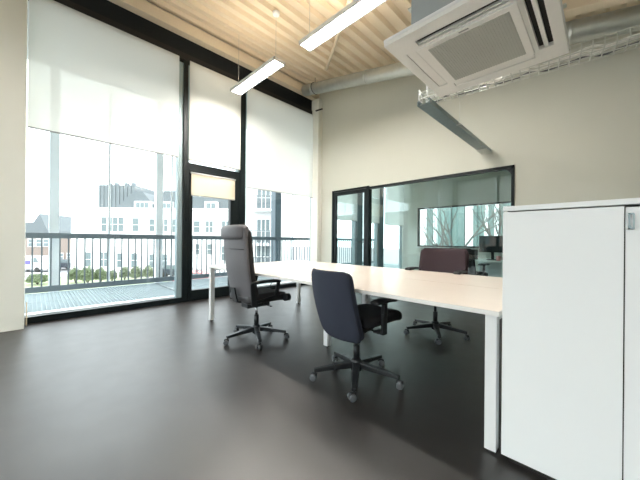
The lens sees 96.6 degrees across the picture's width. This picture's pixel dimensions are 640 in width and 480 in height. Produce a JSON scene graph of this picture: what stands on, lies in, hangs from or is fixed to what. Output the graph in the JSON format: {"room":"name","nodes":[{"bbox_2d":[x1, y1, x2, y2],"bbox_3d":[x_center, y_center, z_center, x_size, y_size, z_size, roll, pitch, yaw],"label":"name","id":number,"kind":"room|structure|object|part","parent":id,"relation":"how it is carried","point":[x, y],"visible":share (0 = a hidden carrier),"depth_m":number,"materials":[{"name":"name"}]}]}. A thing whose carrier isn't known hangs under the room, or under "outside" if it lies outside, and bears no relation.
{"room":"office","nodes":[
{"label":"office","id":0,"kind":"room"},
{"bbox_2d":[0,0,27,331],"bbox_3d":[-3.874,-1.038,3.369,0.383,4.210,0.556,0,0,45],"label":"wall","id":1,"kind":"structure","parent":0,"point":[13,13],"depth_m":3.36,"materials":[{"name":"paint"}]},
{"bbox_2d":[146,0,304,84],"bbox_3d":[-1.804,-3.687,5.628,0.130,0.350,13.800,0,0,45],"label":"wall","id":2,"kind":"structure","parent":0,"point":[146,0],"depth_m":5.34,"materials":[{"name":"wood"}]},
{"bbox_2d":[54,0,311,113],"bbox_3d":[-3.430,-3.393,3.976,0.130,0.270,9.170,0,0,45],"label":"trim","id":3,"kind":"structure","parent":2,"relation":"attached to","point":[106,8],"depth_m":4.90,"materials":[{"name":"metal"}]},
{"bbox_2d":[108,0,319,100],"bbox_3d":[-1.706,-3.606,5.529,0.150,0.190,13.800,0,0,45],"label":"trim","id":4,"kind":"structure","parent":2,"relation":"attached to","point":[143,8],"depth_m":5.04,"materials":[{"name":"wood"}]},
{"bbox_2d":[0,285,549,479],"bbox_3d":[1.130,1.213,2.670,8.540,0.200,14.200,0,0,45],"label":"floor","id":5,"kind":"structure","parent":0,"point":[155,392],"depth_m":1.97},
{"bbox_2d":[24,0,188,324],"bbox_3d":[-3.147,-1.028,4.379,0.312,4.205,2.035,0,0,45],"label":"window","id":6,"kind":"structure","parent":5,"relation":"on","point":[65,313],"depth_m":4.93,"materials":[{"name":"black metal"}]},
{"bbox_3d":[-3.241,1.012,4.403,0.169,0.055,1.965,0,0,45],"label":"sill","id":7,"kind":"part","parent":6,"relation":"part of","materials":[{"name":"metal"}]},
{"bbox_2d":[27,0,178,157],"bbox_3d":[-3.033,-2.274,4.215,0.016,1.731,1.795,0,0,45],"label":"roller blind","id":8,"kind":"object","parent":6,"relation":"attached to","point":[89,78],"visible":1,"depth_m":4.08,"materials":[{"name":"fabric"}]},
{"bbox_3d":[-2.457,-1.043,4.970,0.100,4.080,0.085,0,0,45],"label":"frame","id":9,"kind":"part","parent":6,"relation":"part of","materials":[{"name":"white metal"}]},
{"bbox_2d":[186,167,239,301],"bbox_3d":[-1.999,-0.093,5.380,0.204,2.360,1.015,0,0,45],"label":"door","id":10,"kind":"structure","parent":5,"relation":"on","point":[233,206],"depth_m":5.15,"materials":[{"name":"black metal"}]},
{"bbox_2d":[191,172,235,200],"bbox_3d":[-1.969,-0.988,5.314,0.028,0.418,0.858,0,0,45],"label":"roller blind","id":11,"kind":"object","parent":10,"relation":"attached to","point":[202,185],"visible":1,"depth_m":5.29,"materials":[{"name":"beige fabric"}]},
{"bbox_2d":[188,64,239,176],"bbox_3d":[-2.006,-2.194,5.408,0.130,1.840,1.015,0,0,45],"label":"window","id":12,"kind":"structure","parent":10,"relation":"on","point":[190,165],"depth_m":5.15,"materials":[{"name":"black metal"}]},
{"bbox_3d":[-2.355,-2.222,5.063,0.100,1.720,0.035,0,0,45],"label":"frame","id":13,"kind":"part","parent":12,"relation":"part of","materials":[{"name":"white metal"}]},
{"bbox_2d":[189,61,240,169],"bbox_3d":[-1.929,-2.260,5.329,0.016,1.737,0.990,0,0,45],"label":"roller blind","id":14,"kind":"object","parent":12,"relation":"attached to","point":[215,111],"visible":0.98,"depth_m":5.28,"materials":[{"name":"fabric"}]},
{"bbox_2d":[221,225,290,349],"bbox_3d":[-0.730,0.471,3.169,0.687,1.249,0.685,1,0,-43],"label":"chair","id":15,"kind":"object","parent":5,"relation":"on","point":[238,244],"visible":1,"depth_m":2.95,"materials":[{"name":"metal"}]},
{"bbox_3d":[-0.853,0.992,3.062,0.305,0.072,0.058,1,0,-37],"label":"arm","id":16,"kind":"part","parent":15,"relation":"part of","materials":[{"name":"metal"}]},
{"bbox_3d":[-0.857,0.992,3.274,0.305,0.072,0.058,0,0,35],"label":"arm","id":17,"kind":"part","parent":15,"relation":"part of","materials":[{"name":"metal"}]},
{"bbox_2d":[247,230,258,296],"bbox_3d":[-0.838,0.265,3.044,0.203,0.759,0.463,1,0,-43],"label":"cushion","id":18,"kind":"object","parent":15,"relation":"on","point":[252,290],"depth_m":2.86,"materials":[{"name":"fabric"}]},
{"bbox_3d":[-0.684,0.624,3.192,0.500,0.114,0.453,1,0,-43],"label":"seat","id":19,"kind":"part","parent":15,"relation":"part of","materials":[{"name":"fabric"}]},
{"bbox_3d":[-0.649,0.994,3.001,0.058,0.072,0.305,1,0,-19],"label":"arm","id":20,"kind":"part","parent":15,"relation":"part of","materials":[{"name":"metal"}]},
{"bbox_3d":[-0.582,0.556,2.993,0.363,0.231,0.069,1,0,-43],"label":"armrest frame","id":21,"kind":"part","parent":15,"relation":"part of","materials":[{"name":"black plastic"}]},
{"bbox_3d":[-0.657,0.994,3.344,0.058,0.072,0.305,1,0,17],"label":"arm","id":22,"kind":"part","parent":15,"relation":"part of","materials":[{"name":"metal"}]},
{"bbox_3d":[-0.528,0.995,3.175,0.305,0.072,0.058,1,0,-1],"label":"arm","id":23,"kind":"part","parent":15,"relation":"part of","materials":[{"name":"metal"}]},
{"bbox_3d":[-0.367,0.629,3.147,0.060,0.080,0.080,1,0,-43],"label":"tension knob","id":24,"kind":"part","parent":15,"relation":"part of","materials":[{"name":"black plastic"}]},
{"bbox_2d":[239,92,310,288],"bbox_3d":[-0.987,-1.006,6.558,0.312,4.205,2.070,0,0,45],"label":"window","id":25,"kind":"structure","parent":5,"relation":"on","point":[285,284],"depth_m":5.78,"materials":[{"name":"black metal"}]},
{"bbox_3d":[-1.567,-1.034,5.868,0.100,4.080,0.035,0,0,45],"label":"frame","id":26,"kind":"part","parent":25,"relation":"part of","materials":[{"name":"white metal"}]},
{"bbox_3d":[-1.015,1.034,6.649,0.169,0.055,1.950,0,0,45],"label":"sill","id":27,"kind":"part","parent":25,"relation":"part of","materials":[{"name":"metal"}]},
{"bbox_2d":[246,88,312,197],"bbox_3d":[-0.810,-2.085,6.460,0.016,2.064,1.905,0,0,45],"label":"roller blind","id":28,"kind":"object","parent":25,"relation":"attached to","point":[279,133],"visible":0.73,"depth_m":6.35,"materials":[{"name":"fabric"}]},
{"bbox_3d":[-0.889,-1.002,6.545,0.130,4.200,1.950,0,0,45],"label":"frame","id":29,"kind":"part","parent":25,"relation":"part of","materials":[{"name":"black metal"}]},
{"bbox_3d":[-0.218,-1.020,7.228,0.100,4.080,0.035,0,0,45],"label":"frame","id":30,"kind":"part","parent":25,"relation":"part of","materials":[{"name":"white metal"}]},
{"bbox_2d":[207,260,502,452],"bbox_3d":[0.266,0.733,3.237,3.428,0.745,1.638,0,0,45],"label":"desk","id":31,"kind":"object","parent":5,"relation":"on","point":[463,292],"visible":0.84,"depth_m":2.17,"materials":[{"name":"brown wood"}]},
{"bbox_3d":[-1.465,0.725,3.859,0.055,0.707,0.055,0,0,45],"label":"leg","id":32,"kind":"part","parent":31,"relation":"part of","materials":[{"name":"metal"}]},
{"bbox_3d":[-0.371,0.736,4.962,0.055,0.707,0.055,0,0,45],"label":"leg","id":33,"kind":"part","parent":31,"relation":"part of","materials":[{"name":"metal"}]},
{"bbox_3d":[0.077,0.738,2.957,0.055,0.707,0.055,0,0,45],"label":"leg","id":34,"kind":"part","parent":31,"relation":"part of","materials":[{"name":"metal"}]},
{"bbox_3d":[0.544,0.743,3.428,0.055,0.707,0.055,0,0,45],"label":"leg","id":35,"kind":"part","parent":31,"relation":"part of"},
{"bbox_3d":[0.908,0.744,1.507,0.055,0.707,0.055,0,0,45],"label":"leg","id":36,"kind":"part","parent":31,"relation":"part of","materials":[{"name":"metal"}]},
{"bbox_2d":[310,268,403,402],"bbox_3d":[0.294,0.662,2.292,0.752,0.884,0.717,1,0,-41],"label":"office chair","id":37,"kind":"object","parent":5,"relation":"on","point":[340,316],"visible":0.98,"depth_m":2.09,"materials":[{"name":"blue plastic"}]},
{"bbox_3d":[0.108,1.000,2.259,0.315,0.072,0.058,1,0,-8],"label":"arm","id":38,"kind":"part","parent":37,"relation":"part of","materials":[{"name":"black plastic"}]},
{"bbox_3d":[0.209,1.001,2.451,0.058,0.072,0.315,1,0,-26],"label":"arm","id":39,"kind":"part","parent":37,"relation":"part of","materials":[{"name":"black plastic"}]},
{"bbox_3d":[0.119,0.481,2.131,0.218,0.504,0.402,1,0,-41],"label":"backrest","id":40,"kind":"part","parent":37,"relation":"part of","materials":[{"name":"blue fabric"}]},
{"bbox_3d":[0.260,1.002,2.102,0.058,0.072,0.315,1,0,10],"label":"arm","id":41,"kind":"part","parent":37,"relation":"part of","materials":[{"name":"black plastic"}]},
{"bbox_3d":[0.424,1.003,2.415,0.315,0.072,0.058,1,0,-44],"label":"arm","id":42,"kind":"part","parent":37,"relation":"part of","materials":[{"name":"black plastic"}]},
{"bbox_3d":[0.392,0.625,2.371,0.500,0.094,0.417,1,0,-41],"label":"seat","id":43,"kind":"part","parent":37,"relation":"part of","materials":[{"name":"black fabric"}]},
{"bbox_3d":[0.455,1.003,2.199,0.315,0.072,0.058,1,0,28],"label":"arm","id":44,"kind":"part","parent":37,"relation":"part of","materials":[{"name":"black plastic"}]},
{"bbox_3d":[0.454,0.578,2.135,0.060,0.246,0.095,1,0,-41],"label":"armrest post","id":45,"kind":"part","parent":37,"relation":"part of","materials":[{"name":"black plastic"}]},
{"bbox_2d":[374,188,383,266],"bbox_3d":[1.600,-0.980,9.168,0.312,4.205,1.180,0,0,45],"label":"window","id":46,"kind":"structure","parent":5,"relation":"on","point":[376,224],"depth_m":9.34,"materials":[{"name":"glass"}]},
{"bbox_2d":[372,188,379,223],"bbox_3d":[1.636,-1.812,8.929,0.016,2.559,0.860,0,0,45],"label":"roller blind","id":47,"kind":"object","parent":46,"relation":"attached to","point":[375,192],"visible":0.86,"depth_m":9.10,"materials":[{"name":"fabric"}]},
{"bbox_2d":[404,248,470,344],"bbox_3d":[1.388,0.608,3.378,0.714,1.014,0.705,0,0,45],"label":"office chair","id":48,"kind":"object","parent":5,"relation":"on","point":[446,260],"visible":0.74,"depth_m":3.44,"materials":[{"name":"fabric"}]},
{"bbox_3d":[1.177,1.011,3.360,0.315,0.072,0.058,1,0,-3],"label":"arm","id":49,"kind":"part","parent":48,"relation":"part of","materials":[{"name":"black plastic"}]},
{"bbox_3d":[1.295,1.012,3.544,0.058,0.072,0.315,1,0,-21],"label":"arm","id":50,"kind":"part","parent":48,"relation":"part of","materials":[{"name":"black plastic"}]},
{"bbox_3d":[1.315,1.012,3.192,0.058,0.072,0.315,1,0,15],"label":"arm","id":51,"kind":"part","parent":48,"relation":"part of","materials":[{"name":"black plastic"}]},
{"bbox_3d":[1.498,0.349,3.503,0.572,0.474,0.202,0,0,45],"label":"backrest","id":52,"kind":"part","parent":48,"relation":"part of","materials":[{"name":"fabric"}]},
{"bbox_3d":[1.506,1.014,3.488,0.315,0.072,0.058,1,0,-39],"label":"arm","id":53,"kind":"part","parent":48,"relation":"part of","materials":[{"name":"black plastic"}]},
{"bbox_3d":[1.518,1.014,3.271,0.315,0.072,0.058,0,0,33],"label":"arm","id":54,"kind":"part","parent":48,"relation":"part of","materials":[{"name":"black plastic"}]},
{"bbox_2d":[457,248,489,275],"bbox_3d":[2.752,0.640,5.339,0.717,0.979,0.696,1,0,-30],"label":"office chair","id":55,"kind":"object","parent":5,"relation":"on","point":[472,268],"visible":0.22,"depth_m":5.03,"materials":[{"name":"black plastic"}]},
{"bbox_3d":[2.783,0.630,5.330,0.500,0.094,0.511,1,0,-30],"label":"seat","id":56,"kind":"part","parent":55,"relation":"part of","materials":[{"name":"black fabric"}]},
{"bbox_2d":[475,258,502,276],"bbox_3d":[3.859,0.770,5.320,1.900,0.740,0.840,0,0,45],"label":"office desk","id":57,"kind":"object","parent":5,"relation":"on","point":[495,269],"visible":0.13,"depth_m":6.00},
{"bbox_2d":[473,250,477,259],"bbox_3d":[3.112,0.294,5.783,0.160,0.200,0.033,1,0,22],"label":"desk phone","id":58,"kind":"object","parent":57,"relation":"on","point":[475,251],"visible":0.48,"depth_m":5.75,"materials":[{"name":"black plastic"}]},
{"bbox_2d":[479,236,500,259],"bbox_3d":[3.453,0.157,5.686,0.500,0.480,0.180,1,0,17],"label":"computer monitor","id":59,"kind":"object","parent":57,"relation":"on","point":[492,244],"visible":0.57,"depth_m":5.70,"materials":[{"name":"black plastic"}]},
{"bbox_3d":[4.121,0.643,5.582,1.800,0.400,0.020,0,0,45],"label":"panel","id":60,"kind":"part","parent":57,"relation":"part of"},
{"bbox_2d":[501,236,502,252],"bbox_3d":[3.751,0.160,5.433,0.500,0.480,0.180,0,0,33],"label":"computer monitor","id":61,"kind":"object","parent":57,"relation":"on","point":[501,236],"visible":0.16,"depth_m":5.56,"materials":[{"name":"black plastic"}]},
{"bbox_2d":[501,198,639,479],"bbox_3d":[1.638,0.477,1.027,1.602,1.278,0.450,0,0,45],"label":"storage cabinet","id":62,"kind":"object","parent":5,"relation":"on","point":[570,406],"visible":1,"depth_m":1.25,"materials":[{"name":"white metal"}]},
{"bbox_3d":[1.375,0.476,1.000,0.420,1.212,0.014,0,0,45],"label":"door","id":63,"kind":"part","parent":62,"relation":"part of","materials":[{"name":"white metal"}]},
{"bbox_2d":[310,98,321,261],"bbox_3d":[-0.098,-1.185,7.100,0.250,4.580,0.130,0,0,45],"label":"pilaster","id":64,"kind":"object","parent":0,"point":[315,224],"visible":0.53,"depth_m":7.03,"materials":[{"name":"paint"}]},
{"bbox_2d":[147,0,639,84],"bbox_3d":[1.161,-2.956,2.680,8.500,2.128,14.000,0,0,45],"label":"ceiling","id":65,"kind":"structure","parent":0,"point":[250,26],"depth_m":4.66,"materials":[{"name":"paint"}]},
{"bbox_2d":[230,10,284,94],"bbox_3d":[-1.042,-3.112,4.626,1.290,1.013,0.210,0,0,45],"label":"pendant lamp","id":66,"kind":"object","parent":65,"relation":"hanging from","point":[273,64],"visible":1,"depth_m":4.50,"materials":[{"name":"plastic"}]},
{"bbox_2d":[234,61,281,93],"bbox_3d":[-1.046,-2.614,4.626,1.220,0.007,0.130,0,0,45],"label":"diffuser","id":67,"kind":"object","parent":66,"relation":"attached to","point":[273,66],"depth_m":4.57,"materials":[{"name":"plastic"}]},
{"bbox_2d":[325,0,351,70],"bbox_3d":[0.253,-3.234,4.667,0.056,0.415,2.110,1,0,-7],"label":"brace","id":68,"kind":"object","parent":65,"relation":"attached to","point":[348,1],"visible":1,"depth_m":4.80,"materials":[{"name":"paint"}]},
{"bbox_2d":[299,0,386,51],"bbox_3d":[0.256,-2.906,3.408,1.310,0.622,0.210,0,0,45],"label":"pendant lamp","id":69,"kind":"object","parent":65,"relation":"hanging from","point":[355,10],"visible":1,"depth_m":3.42,"materials":[{"name":"plastic"}]},
{"bbox_2d":[301,4,639,95],"bbox_3d":[1.972,-2.742,4.268,6.570,1.698,0.262,0,0,45],"label":"ventilation duct","id":70,"kind":"object","parent":65,"relation":"attached to","point":[595,26],"visible":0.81,"depth_m":3.25,"materials":[{"name":"metal"}]},
{"bbox_2d":[384,0,569,96],"bbox_3d":[1.157,-2.091,2.084,0.953,1.437,1.008,0,0,45],"label":"air conditioner","id":71,"kind":"object","parent":65,"relation":"hanging from","point":[451,46],"visible":1,"depth_m":1.98,"materials":[{"name":"white plastic"}]},
{"bbox_2d":[428,12,525,79],"bbox_3d":[1.151,-1.375,2.083,0.500,0.005,0.540,0,0,45],"label":"grille","id":72,"kind":"object","parent":71,"relation":"attached to","point":[497,40],"depth_m":2.04,"materials":[{"name":"metal"}]},
{"bbox_3d":[1.151,-1.384,2.083,0.590,0.016,0.630,0,0,45],"label":"grille frame","id":73,"kind":"part","parent":71,"relation":"part of","materials":[{"name":"white plastic"}]},
{"bbox_2d":[562,0,637,17],"bbox_3d":[3.473,-2.272,2.284,4.290,1.123,0.140,0,0,45],"label":"roof beam","id":74,"kind":"structure","parent":65,"relation":"attached to","point":[574,7],"depth_m":2.97,"materials":[{"name":"paint"}]},
{"bbox_3d":[1.127,-2.135,2.987,0.021,1.496,0.022,0,0,45],"label":"rod","id":75,"kind":"object","parent":65,"relation":"hanging from","visible":0},
{"bbox_2d":[418,25,639,103],"bbox_3d":[2.432,-1.499,2.000,3.412,0.104,0.200,0,0,38],"label":"cable tray","id":76,"kind":"object","parent":75,"relation":"hanging from","point":[593,52],"visible":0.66,"depth_m":2.33,"materials":[{"name":"metal"}]},
{"bbox_3d":[1.058,-1.511,3.003,0.012,0.104,0.104,0,0,38],"label":"plate","id":77,"kind":"part","parent":76,"relation":"part of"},
{"bbox_2d":[456,95,462,125],"bbox_3d":[1.394,-1.297,2.844,0.060,0.296,0.012,0,0,45],"label":"wire","id":78,"kind":"object","parent":76,"relation":"hanging from","point":[459,95],"visible":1,"depth_m":2.84,"materials":[{"name":"metal"}]},
{"bbox_2d":[402,170,510,270],"bbox_3d":[6.050,-1.313,7.640,8.380,4.952,0.150,0,0,45],"label":"wall","id":79,"kind":"structure","parent":0,"point":[492,187],"depth_m":9.40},
{"bbox_2d":[385,185,403,225],"bbox_3d":[2.607,-1.793,9.909,0.016,2.579,1.260,0,0,45],"label":"roller blind","id":80,"kind":"object","parent":79,"relation":"attached to","point":[394,195],"visible":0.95,"depth_m":9.89,"materials":[{"name":"fabric"}]},
{"bbox_2d":[397,226,401,268],"bbox_3d":[2.461,-0.968,10.046,0.300,4.200,1.280,0,0,45],"label":"window","id":81,"kind":"structure","parent":79,"relation":"in","point":[400,227],"depth_m":10.41,"materials":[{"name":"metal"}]},
{"bbox_3d":[2.957,-0.988,10.431,0.100,4.080,0.035,0,0,45],"label":"frame","id":82,"kind":"part","parent":81,"relation":"part of","materials":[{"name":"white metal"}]},
{"bbox_2d":[415,201,510,249],"bbox_3d":[4.778,-0.410,8.758,3.790,1.395,0.240,0,0,45],"label":"window","id":83,"kind":"structure","parent":79,"relation":"in","point":[419,209],"depth_m":9.43,"materials":[{"name":"black metal"}]},
{"bbox_3d":[4.729,0.267,8.714,3.790,0.040,0.120,0,0,45],"label":"sill","id":84,"kind":"part","parent":83,"relation":"part of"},
{"bbox_2d":[320,31,639,262],"bbox_3d":[2.822,-1.346,4.383,8.380,4.952,0.120,0,0,45],"label":"wall","id":85,"kind":"structure","parent":0,"point":[569,134],"depth_m":4.22,"materials":[{"name":"paint"}]},
{"bbox_2d":[331,186,371,265],"bbox_3d":[0.674,-0.021,6.425,1.050,2.265,0.165,0,0,45],"label":"door","id":86,"kind":"structure","parent":85,"relation":"in","point":[367,192],"depth_m":6.12,"materials":[{"name":"black metal"}]},
{"bbox_2d":[351,193,362,265],"bbox_3d":[0.523,-0.991,8.081,0.312,4.205,1.880,0,0,45],"label":"window","id":87,"kind":"structure","parent":85,"relation":"in","point":[353,222],"depth_m":8.49,"materials":[{"name":"glass"}]},
{"bbox_2d":[337,193,357,220],"bbox_3d":[0.559,-1.828,7.842,0.016,2.549,1.560,0,0,45],"label":"roller blind","id":88,"kind":"object","parent":87,"relation":"attached to","point":[347,204],"visible":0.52,"depth_m":8.07,"materials":[{"name":"fabric"}]},
{"bbox_2d":[369,165,514,205],"bbox_3d":[1.973,0.000,5.169,2.605,2.245,0.100,0,0,45],"label":"window","id":89,"kind":"structure","parent":85,"relation":"in","point":[510,168],"depth_m":4.73,"materials":[{"name":"black metal"}]},
{"bbox_2d":[417,97,491,154],"bbox_3d":[1.839,-1.400,3.697,0.150,0.080,2.240,0,0,45],"label":"strut arm","id":90,"kind":"object","parent":85,"relation":"attached to","point":[431,108],"visible":1,"depth_m":3.43,"materials":[{"name":"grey metal"}]},
{"label":"outside","id":91,"kind":"structure","parent":0,"visible":0},
{"bbox_2d":[25,247,398,278],"bbox_3d":[-7.329,4.528,49.462,200.000,0.500,220.000,0,0,45],"label":"ground","id":92,"kind":"structure","parent":91,"point":[391,256],"depth_m":76.81,"materials":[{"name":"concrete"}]},
{"bbox_2d":[25,255,47,271],"bbox_3d":[-36.278,2.979,35.997,4.493,1.999,1.940,1,0,-3],"label":"van","id":93,"kind":"object","parent":92,"relation":"on","point":[36,259],"visible":0.44,"depth_m":35.11,"materials":[{"name":"white paint"}]},
{"bbox_2d":[25,214,70,255],"bbox_3d":[-46.394,-0.163,50.000,5.971,8.161,8.600,1,0,0],"label":"gabled house","id":94,"kind":"structure","parent":92,"relation":"on","point":[40,224],"depth_m":46.00,"materials":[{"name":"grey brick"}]},
{"bbox_2d":[48,132,59,291],"bbox_3d":[-5.160,0.432,5.523,0.225,7.650,0.225,0,0,45],"label":"column","id":95,"kind":"structure","parent":92,"relation":"on","point":[54,151],"depth_m":5.47,"materials":[{"name":"metal"}]},
{"bbox_2d":[59,231,70,258],"bbox_3d":[-39.337,1.316,46.498,4.600,5.328,5.400,1,0,0],"label":"house","id":96,"kind":"structure","parent":92,"relation":"on","point":[64,241],"depth_m":44.00,"materials":[{"name":"brown brick"}]},
{"bbox_2d":[61,259,70,268],"bbox_3d":[-33.677,3.296,38.998,4.256,1.418,1.790,1,0,-6],"label":"car","id":97,"kind":"object","parent":92,"relation":"on","point":[64,262],"visible":0.21,"depth_m":38.09,"materials":[{"name":"paint"}]},
{"bbox_2d":[25,277,167,293],"bbox_3d":[-13.039,4.189,25.996,34.000,0.030,10.000,1,0,0],"label":"lawn","id":98,"kind":"structure","parent":92,"relation":"on","point":[63,280],"depth_m":27.33,"materials":[{"name":"plant"}]},
{"bbox_2d":[25,273,47,284],"bbox_3d":[-25.764,3.506,25.932,2.009,1.131,1.656,0,0,45],"label":"shrub","id":99,"kind":"object","parent":98,"relation":"on","point":[36,277],"visible":0.8,"depth_m":25.66,"materials":[{"name":"green plant"}]},
{"bbox_2d":[66,265,81,282],"bbox_3d":[-23.159,3.254,27.004,1.529,1.675,1.266,0,0,45],"label":"shrub","id":100,"kind":"object","parent":98,"relation":"on","point":[72,273],"visible":0.66,"depth_m":26.69,"materials":[{"name":"green plant"}]},
{"bbox_2d":[80,265,95,282],"bbox_3d":[-21.188,3.184,25.999,1.394,1.845,1.170,0,0,45],"label":"shrub","id":101,"kind":"object","parent":98,"relation":"on","point":[88,271],"visible":0.84,"depth_m":25.75,"materials":[{"name":"green plant"}]},
{"bbox_2d":[94,266,106,281],"bbox_3d":[-20.745,3.309,26.983,1.365,1.606,1.081,0,0,45],"label":"shrub","id":102,"kind":"object","parent":98,"relation":"on","point":[103,272],"visible":0.81,"depth_m":26.75,"materials":[{"name":"green plant"}]},
{"bbox_2d":[110,269,117,280],"bbox_3d":[-20.541,3.489,28.193,1.150,1.252,0.891,0,0,45],"label":"shrub","id":103,"kind":"object","parent":98,"relation":"on","point":[112,270],"visible":0.64,"depth_m":28.06,"materials":[{"name":"green plant"}]},
{"bbox_2d":[119,266,129,279],"bbox_3d":[-20.006,3.409,29.170,1.348,1.426,1.110,0,0,45],"label":"shrub","id":104,"kind":"object","parent":98,"relation":"on","point":[124,269],"visible":0.79,"depth_m":28.97,"materials":[{"name":"green plant"}]},
{"bbox_2d":[129,266,140,278],"bbox_3d":[-18.752,3.358,29.018,1.347,1.548,1.125,0,0,45],"label":"shrub","id":105,"kind":"object","parent":98,"relation":"on","point":[138,271],"visible":0.77,"depth_m":28.75,"materials":[{"name":"green plant"}]},
{"bbox_2d":[142,265,152,277],"bbox_3d":[-17.495,3.316,29.005,1.474,1.656,1.162,0,0,45],"label":"shrub","id":106,"kind":"object","parent":98,"relation":"on","point":[150,270],"visible":0.91,"depth_m":28.71,"materials":[{"name":"green plant"}]},
{"bbox_2d":[192,270,208,278],"bbox_3d":[-10.846,3.494,25.498,4.256,1.418,1.790,1,0,-6],"label":"car","id":107,"kind":"object","parent":98,"relation":"on","point":[194,271],"visible":0.02,"depth_m":25.27,"materials":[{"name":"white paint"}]},
{"bbox_2d":[25,272,224,277],"bbox_3d":[-16.039,4.162,33.246,48.000,0.040,3.500,1,0,0],"label":"path","id":108,"kind":"structure","parent":92,"relation":"on","point":[26,273],"depth_m":33.18,"materials":[{"name":"concrete"}]},
{"bbox_2d":[162,264,200,276],"bbox_3d":[-15.626,3.456,31.997,4.256,1.418,1.790,1,0,0],"label":"car","id":109,"kind":"object","parent":108,"relation":"on","point":[173,265],"visible":0.3,"depth_m":31.12,"materials":[{"name":"paint"}]},
{"bbox_2d":[69,183,227,272],"bbox_3d":[-21.012,-1.681,41.451,21.138,11.649,11.300,1,0,0],"label":"apartment block","id":110,"kind":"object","parent":92,"relation":"on","point":[132,206],"visible":0.69,"depth_m":36.00,"materials":[{"name":"grey stone"}]},
{"bbox_3d":[-20.992,-3.900,41.453,21.138,0.250,11.300,1,0,0],"label":"cornice","id":111,"kind":"part","parent":110,"relation":"part of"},
{"bbox_2d":[154,153,163,282],"bbox_3d":[-3.870,0.446,6.824,0.230,7.650,0.230,0,0,45],"label":"column","id":112,"kind":"structure","parent":92,"relation":"on","point":[159,158],"depth_m":6.77,"materials":[{"name":"metal"}]},
{"bbox_2d":[232,131,290,262],"bbox_3d":[-5.235,-3.524,27.053,3.975,15.600,10.100,1,0,0],"label":"block","id":113,"kind":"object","parent":92,"relation":"on","point":[258,202],"visible":0.32,"depth_m":23.20,"materials":[{"name":"grey stone"}]},
{"bbox_3d":[-4.513,-0.246,22.025,1.775,1.000,0.050,1,0,0],"label":"balcony railing","id":114,"kind":"part","parent":113,"relation":"part of","materials":[{"name":"grey stone"}]},
{"bbox_3d":[-4.488,-2.947,22.028,1.775,1.000,0.050,1,0,0],"label":"balcony railing","id":115,"kind":"part","parent":113,"relation":"part of","materials":[{"name":"grey stone"}]},
{"bbox_3d":[-4.532,1.838,22.023,1.775,1.000,0.050,1,0,0],"label":"balcony railing","id":116,"kind":"part","parent":113,"relation":"part of","materials":[{"name":"grey stone"}]},
{"bbox_2d":[271,192,280,261],"bbox_3d":[-1.438,0.470,9.278,0.320,7.650,0.320,0,0,45],"label":"column","id":117,"kind":"structure","parent":92,"relation":"on","point":[275,197],"depth_m":9.18,"materials":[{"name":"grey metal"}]},
{"bbox_2d":[27,1,28,58],"bbox_3d":[-5.478,-3.522,3.706,2.360,0.250,25.500,0,0,45],"label":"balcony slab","id":118,"kind":"object","parent":117,"relation":"on","point":[28,1],"depth_m":4.86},
{"bbox_2d":[108,144,110,286],"bbox_3d":[-4.489,0.439,6.058,0.044,7.650,0.044,0,0,45],"label":"downpipe","id":119,"kind":"object","parent":118,"relation":"attached to","point":[109,157],"visible":0.24,"depth_m":6.04,"materials":[{"name":"metal"}]},
{"bbox_2d":[170,156,172,275],"bbox_3d":[-3.620,0.448,6.935,0.044,7.650,0.044,0,0,45],"label":"downpipe","id":120,"kind":"object","parent":118,"relation":"attached to","point":[171,156],"visible":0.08,"depth_m":6.92,"materials":[{"name":"metal"}]},
{"bbox_2d":[291,195,292,260],"bbox_3d":[-0.945,0.475,9.633,0.044,7.650,0.044,0,0,45],"label":"downpipe","id":121,"kind":"object","parent":118,"relation":"attached to","point":[292,195],"visible":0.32,"depth_m":9.62,"materials":[{"name":"metal"}]},
{"bbox_2d":[362,193,363,260],"bbox_3d":[1.955,0.505,12.701,0.280,7.650,0.280,0,0,45],"label":"column","id":122,"kind":"structure","parent":92,"relation":"on","point":[363,193],"depth_m":12.61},
{"bbox_2d":[420,203,510,245],"bbox_3d":[23.450,-3.569,16.133,33.452,16.200,8.120,0,0,45],"label":"building","id":123,"kind":"structure","parent":92,"relation":"on","point":[462,228],"depth_m":22.60,"materials":[{"name":"white"}]},
{"bbox_2d":[420,204,510,245],"bbox_3d":[7.926,0.172,15.730,6.222,8.502,4.942,0,0,31],"label":"bare tree","id":124,"kind":"object","parent":92,"relation":"on","point":[442,235],"visible":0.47,"depth_m":16.21,"materials":[{"name":"grey plant"}]},
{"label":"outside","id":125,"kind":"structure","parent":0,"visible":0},
{"bbox_3d":[100.415,5.481,6.013,145.780,0.500,130.000,0,0,45],"label":"ground","id":126,"kind":"structure","parent":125,"visible":0},
{"bbox_2d":[466,203,507,235],"bbox_3d":[10.999,-0.130,18.246,4.356,9.146,5.074,1,0,-24],"label":"bare tree","id":127,"kind":"object","parent":126,"relation":"on","point":[474,213],"visible":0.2,"depth_m":18.28,"materials":[{"name":"grey plant"}]},
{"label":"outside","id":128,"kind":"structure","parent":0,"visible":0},
{"bbox_2d":[25,263,398,312],"bbox_3d":[-1.056,1.058,8.077,1.880,0.080,12.400,0,0,45],"label":"floor","id":129,"kind":"structure","parent":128,"point":[36,302],"depth_m":5.24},
{"bbox_2d":[25,232,373,293],"bbox_3d":[-1.672,0.448,8.693,0.070,1.090,12.400,0,0,45],"label":"balcony railing","id":130,"kind":"object","parent":129,"relation":"on","point":[76,236],"visible":0.55,"depth_m":6.36,"materials":[{"name":"metal"}]},
{"bbox_3d":[-1.667,-0.048,8.694,0.070,0.100,12.400,0,0,45],"label":"rail","id":131,"kind":"part","parent":130,"relation":"part of","materials":[{"name":"metal"}]},
{"bbox_3d":[-1.673,0.940,8.689,0.060,0.105,12.400,0,0,45],"label":"rail","id":132,"kind":"part","parent":130,"relation":"part of","materials":[{"name":"metal"}]}
]}

